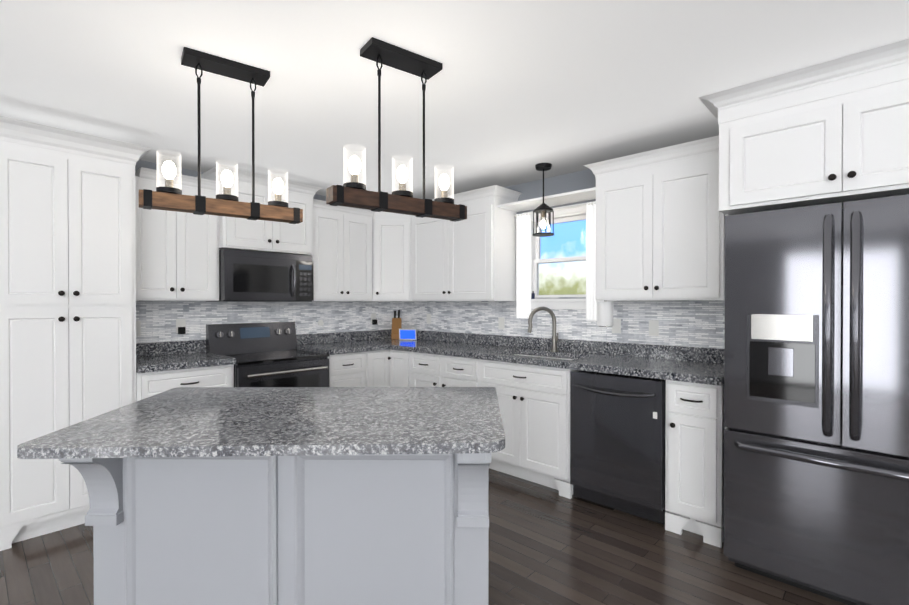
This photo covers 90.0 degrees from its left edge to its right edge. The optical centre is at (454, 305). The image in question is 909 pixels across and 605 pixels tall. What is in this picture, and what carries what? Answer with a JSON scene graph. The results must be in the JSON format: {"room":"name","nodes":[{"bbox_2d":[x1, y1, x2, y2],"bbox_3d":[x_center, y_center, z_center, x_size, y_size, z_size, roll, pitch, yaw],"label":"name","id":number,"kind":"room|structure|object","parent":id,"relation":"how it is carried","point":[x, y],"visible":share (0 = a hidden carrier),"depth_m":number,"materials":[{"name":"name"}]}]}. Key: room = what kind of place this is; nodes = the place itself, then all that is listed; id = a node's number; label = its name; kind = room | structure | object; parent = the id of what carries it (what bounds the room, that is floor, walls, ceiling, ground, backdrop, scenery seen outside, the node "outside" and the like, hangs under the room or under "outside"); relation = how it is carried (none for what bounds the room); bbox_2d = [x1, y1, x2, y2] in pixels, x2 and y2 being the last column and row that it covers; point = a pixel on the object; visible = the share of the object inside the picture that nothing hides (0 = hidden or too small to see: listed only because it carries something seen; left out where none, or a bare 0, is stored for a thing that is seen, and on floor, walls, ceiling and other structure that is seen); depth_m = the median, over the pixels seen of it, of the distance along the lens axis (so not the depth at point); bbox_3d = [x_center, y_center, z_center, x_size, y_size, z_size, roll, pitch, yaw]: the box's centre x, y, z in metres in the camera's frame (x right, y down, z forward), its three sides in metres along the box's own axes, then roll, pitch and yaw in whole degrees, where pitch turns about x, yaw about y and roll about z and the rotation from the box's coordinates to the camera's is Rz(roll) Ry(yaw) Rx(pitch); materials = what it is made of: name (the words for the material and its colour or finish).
{"room":"kitchen","nodes":[
{"label":"kitchen","id":0,"kind":"room"},
{"bbox_2d":[135,160,390,342],"bbox_3d":[-3.253,0.117,2.624,0.120,2.440,7.720,0,1,43],"label":"wall","id":1,"kind":"structure","parent":0,"point":[152,165],"depth_m":3.65,"materials":[{"name":"grey paint"}]},
{"bbox_2d":[136,340,235,372],"bbox_3d":[-2.049,0.356,3.347,0.638,0.145,0.605,0,1,43],"label":"countertop","id":2,"kind":"structure","parent":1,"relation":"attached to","point":[174,355],"depth_m":3.38,"materials":[{"name":"stone"}]},
{"bbox_2d":[135,166,374,300],"bbox_3d":[-1.619,-0.550,3.946,0.462,1.013,2.082,0,1,43],"label":"wall cabinet","id":3,"kind":"object","parent":1,"relation":"attached to","point":[177,256],"visible":0.81,"depth_m":3.59,"materials":[{"name":"white wood"}]},
{"bbox_2d":[206,249,313,301],"bbox_3d":[-1.651,-0.241,3.912,0.462,0.410,0.760,0,1,43],"label":"microwave","id":4,"kind":"object","parent":1,"relation":"attached to","point":[250,276],"visible":1,"depth_m":3.74,"materials":[{"name":"black metal"}]},
{"bbox_2d":[136,301,397,342],"bbox_3d":[-1.580,0.175,4.327,0.010,0.502,2.685,0,1,43],"label":"tile backsplash","id":5,"kind":"structure","parent":1,"relation":"attached to","point":[157,319],"depth_m":4.11,"materials":[{"name":"grey tile"}]},
{"bbox_2d":[136,321,140,335],"bbox_3d":[-2.423,0.172,3.410,0.005,0.114,0.115,0,1,43],"label":"electrical outlet plate","id":6,"kind":"object","parent":5,"relation":"attached to","point":[138,323],"depth_m":3.44,"materials":[{"name":"white plastic"}]},
{"bbox_2d":[176,319,185,333],"bbox_3d":[-2.185,0.165,3.639,0.039,0.122,0.070,0,1,43],"label":"electrical outlet plate","id":7,"kind":"object","parent":5,"relation":"attached to","point":[180,323],"depth_m":3.64,"materials":[{"name":"white plastic"}]},
{"bbox_2d":[318,320,325,331],"bbox_3d":[-1.333,0.203,4.569,0.021,0.127,0.082,0,1,43],"label":"electrical outlet plate","id":8,"kind":"object","parent":5,"relation":"attached to","point":[320,322],"depth_m":4.56,"materials":[{"name":"white plastic"}]},
{"bbox_2d":[371,313,376,324],"bbox_3d":[-0.885,0.146,5.038,0.039,0.122,0.070,0,1,43],"label":"electrical outlet plate","id":9,"kind":"object","parent":5,"relation":"attached to","point":[373,315],"depth_m":5.03,"materials":[{"name":"white plastic"}]},
{"bbox_2d":[296,331,391,354],"bbox_3d":[-1.085,0.350,4.369,0.658,0.145,0.665,0,1,43],"label":"countertop","id":10,"kind":"structure","parent":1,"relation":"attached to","point":[356,341],"depth_m":4.48,"materials":[{"name":"stone"}]},
{"bbox_2d":[372,211,411,300],"bbox_3d":[-0.644,-0.548,4.821,0.699,0.998,0.699,0,1,43],"label":"wall cabinet","id":11,"kind":"object","parent":1,"relation":"attached to","point":[391,256],"visible":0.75,"depth_m":4.64,"materials":[{"name":"white wood"}]},
{"bbox_2d":[0,468,846,604],"bbox_3d":[-0.116,1.404,0.044,9.200,0.100,8.200,0,1,43],"label":"floor","id":12,"kind":"structure","parent":0,"point":[549,546],"depth_m":2.36,"materials":[{"name":"brown wood"}]},
{"bbox_2d":[0,116,152,550],"bbox_3d":[-2.448,0.160,2.894,0.687,2.350,0.750,0,1,43],"label":"pantry","id":13,"kind":"object","parent":12,"relation":"on","point":[67,286],"visible":0.88,"depth_m":2.64,"materials":[{"name":"white wood"}]},
{"bbox_2d":[206,322,329,386],"bbox_3d":[-1.549,0.742,3.824,0.708,1.175,0.766,0,1,43],"label":"stove","id":14,"kind":"object","parent":12,"relation":"on","point":[267,354],"visible":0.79,"depth_m":3.79,"materials":[{"name":"black metal"}]},
{"bbox_2d":[59,453,490,604],"bbox_3d":[-0.540,0.884,1.761,1.310,0.917,0.786,0,0,1],"label":"kitchen island","id":15,"kind":"object","parent":12,"relation":"on","point":[399,529],"visible":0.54,"depth_m":1.50,"materials":[{"name":"grey wood"}]},
{"bbox_2d":[17,387,504,458],"bbox_3d":[-0.567,0.410,1.732,1.534,0.030,0.918,0,0,0],"label":"island countertop","id":16,"kind":"structure","parent":15,"relation":"on","point":[230,421],"depth_m":1.50,"materials":[{"name":"stone"}]},
{"bbox_2d":[136,349,723,547],"bbox_3d":[-0.304,0.883,3.152,3.482,0.902,2.694,0,1,43],"label":"base cabinet","id":17,"kind":"object","parent":12,"relation":"on","point":[534,402],"visible":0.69,"depth_m":3.21,"materials":[{"name":"white painted wood"},{"name":"bronze"}]},
{"bbox_2d":[570,370,668,524],"bbox_3d":[1.204,0.891,3.110,0.605,0.885,0.687,0,1,43],"label":"dishwasher","id":18,"kind":"object","parent":12,"relation":"on","point":[617,441],"visible":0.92,"depth_m":2.88,"materials":[{"name":"black metal"}]},
{"bbox_2d":[698,38,908,429],"bbox_3d":[1.984,0.120,2.308,1.158,2.438,0.807,0,1,43],"label":"upper cabinet","id":19,"kind":"object","parent":12,"relation":"on","point":[833,131],"visible":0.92,"depth_m":2.12,"materials":[{"name":"white wood"}]},
{"bbox_2d":[724,194,908,604],"bbox_3d":[1.939,0.444,2.249,0.898,1.790,0.903,0,1,43],"label":"fridge","id":20,"kind":"object","parent":12,"relation":"on","point":[816,424],"visible":1,"depth_m":2.02,"materials":[{"name":"black metal"}]},
{"bbox_2d":[0,0,908,198],"bbox_3d":[-0.116,-1.136,0.028,9.200,0.100,8.200,0,1,43],"label":"ceiling","id":21,"kind":"structure","parent":0,"point":[516,91],"depth_m":2.16,"materials":[{"name":"white paint"}]},
{"bbox_2d":[138,47,302,223],"bbox_3d":[-1.040,-0.755,2.077,0.665,0.688,0.120,0,0,-36],"label":"chandelier","id":22,"kind":"object","parent":21,"relation":"hanging from","point":[170,197],"visible":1,"depth_m":2.04,"materials":[{"name":"brown wood"}]},
{"bbox_2d":[326,37,466,221],"bbox_3d":[-0.230,-0.754,2.007,0.665,0.688,0.120,0,0,-36],"label":"chandelier","id":23,"kind":"object","parent":21,"relation":"hanging from","point":[354,193],"visible":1,"depth_m":1.97,"materials":[{"name":"brown wood"}]},
{"bbox_2d":[532,163,553,236],"bbox_3d":[0.701,-0.833,3.585,0.170,0.552,0.170,0,1,43],"label":"light","id":24,"kind":"object","parent":21,"relation":"hanging from","point":[543,209],"visible":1,"depth_m":3.57,"materials":[{"name":"black metal"}]},
{"bbox_2d":[421,169,718,348],"bbox_3d":[2.528,0.118,2.439,8.600,2.440,0.120,0,1,43],"label":"wall","id":25,"kind":"structure","parent":0,"point":[574,181],"depth_m":3.88,"materials":[{"name":"grey paint"}]},
{"bbox_2d":[372,329,723,385],"bbox_3d":[0.393,0.439,3.888,3.478,0.316,0.643,0,1,43],"label":"countertop","id":26,"kind":"structure","parent":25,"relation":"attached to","point":[700,365],"depth_m":3.43,"materials":[{"name":"stone"}]},
{"bbox_2d":[391,310,401,338],"bbox_3d":[-0.656,0.210,5.161,0.100,0.324,0.183,0,0,-2],"label":"knife block","id":27,"kind":"object","parent":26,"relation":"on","point":[396,324],"visible":0.98,"depth_m":5.12,"materials":[{"name":"brown wood"}]},
{"bbox_2d":[399,329,416,339],"bbox_3d":[-0.506,0.310,4.961,0.190,0.127,0.094,0,0,3],"label":"smart display","id":28,"kind":"object","parent":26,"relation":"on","point":[407,334],"visible":0.98,"depth_m":4.93,"materials":[{"name":"white plastic"}]},
{"bbox_2d":[527,306,558,351],"bbox_3d":[0.745,0.193,3.739,0.201,0.376,0.241,0,1,43],"label":"faucet","id":29,"kind":"object","parent":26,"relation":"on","point":[554,336],"visible":1,"depth_m":3.75,"materials":[{"name":"silver metal"}]},
{"bbox_2d":[524,201,595,309],"bbox_3d":[0.932,-0.405,3.899,0.744,0.867,0.150,0,1,43],"label":"window","id":30,"kind":"structure","parent":25,"relation":"in","point":[570,215],"depth_m":3.92,"materials":[{"name":"white"}]},
{"bbox_2d":[514,202,595,216],"bbox_3d":[0.874,-0.811,3.833,0.884,0.040,0.044,0,1,43],"label":"curtain rod","id":31,"kind":"object","parent":30,"relation":"attached to","point":[559,209],"visible":0.4,"depth_m":3.77,"materials":[{"name":"white plastic"}]},
{"bbox_2d":[516,212,530,318],"bbox_3d":[0.619,-0.356,4.058,0.145,0.937,0.038,0,1,43],"label":"curtain","id":32,"kind":"object","parent":31,"relation":"hanging from","point":[523,266],"visible":1,"depth_m":4.06,"materials":[{"name":"white fabric"}]},
{"bbox_2d":[586,202,603,320],"bbox_3d":[1.113,-0.353,3.598,0.145,0.937,0.038,0,1,43],"label":"curtain","id":33,"kind":"object","parent":31,"relation":"hanging from","point":[591,307],"visible":0.56,"depth_m":3.62,"materials":[{"name":"white fabric"}]},
{"bbox_2d":[398,297,724,348],"bbox_3d":[0.615,0.102,4.127,3.500,0.354,0.010,0,1,43],"label":"tile backsplash","id":34,"kind":"structure","parent":25,"relation":"attached to","point":[693,323],"depth_m":3.70,"materials":[{"name":"grey tile"}]},
{"bbox_2d":[427,314,430,323],"bbox_3d":[-0.280,0.142,4.949,0.070,0.114,0.005,0,1,43],"label":"electrical outlet plate","id":35,"kind":"object","parent":34,"relation":"attached to","point":[428,315],"depth_m":4.94,"materials":[{"name":"white plastic"}]},
{"bbox_2d":[498,317,504,329],"bbox_3d":[0.442,0.167,4.278,0.070,0.114,0.005,0,1,43],"label":"electrical outlet plate","id":36,"kind":"object","parent":34,"relation":"attached to","point":[501,321],"depth_m":4.27,"materials":[{"name":"white plastic"}]},
{"bbox_2d":[612,319,620,333],"bbox_3d":[1.255,0.157,3.523,0.070,0.114,0.005,0,1,43],"label":"electrical outlet plate","id":37,"kind":"object","parent":34,"relation":"attached to","point":[616,327],"depth_m":3.52,"materials":[{"name":"white plastic"}]},
{"bbox_2d":[649,320,658,335],"bbox_3d":[1.460,0.163,3.332,0.070,0.114,0.005,0,1,43],"label":"electrical outlet plate","id":38,"kind":"object","parent":34,"relation":"attached to","point":[653,324],"depth_m":3.33,"materials":[{"name":"white plastic"}]},
{"bbox_2d":[412,135,724,300],"bbox_3d":[0.682,-0.531,3.798,2.820,0.978,0.392,0,1,43],"label":"wall cabinet","id":39,"kind":"object","parent":25,"relation":"attached to","point":[660,226],"visible":0.92,"depth_m":3.14,"materials":[{"name":"white wood"}]},
{"bbox_2d":[597,301,612,326],"bbox_3d":[1.124,0.058,3.389,0.116,0.192,0.116,0,1,43],"label":"paper towel holder","id":40,"kind":"object","parent":39,"relation":"hanging from","point":[604,313],"visible":1,"depth_m":3.34,"materials":[{"name":"white paper"}]},
{"label":"outside","id":41,"kind":"structure","parent":0,"visible":0},
{"bbox_2d":[539,220,585,294],"bbox_3d":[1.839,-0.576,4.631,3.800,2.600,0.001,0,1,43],"label":"outdoor view","id":42,"kind":"object","parent":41,"point":[545,276],"depth_m":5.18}
]}

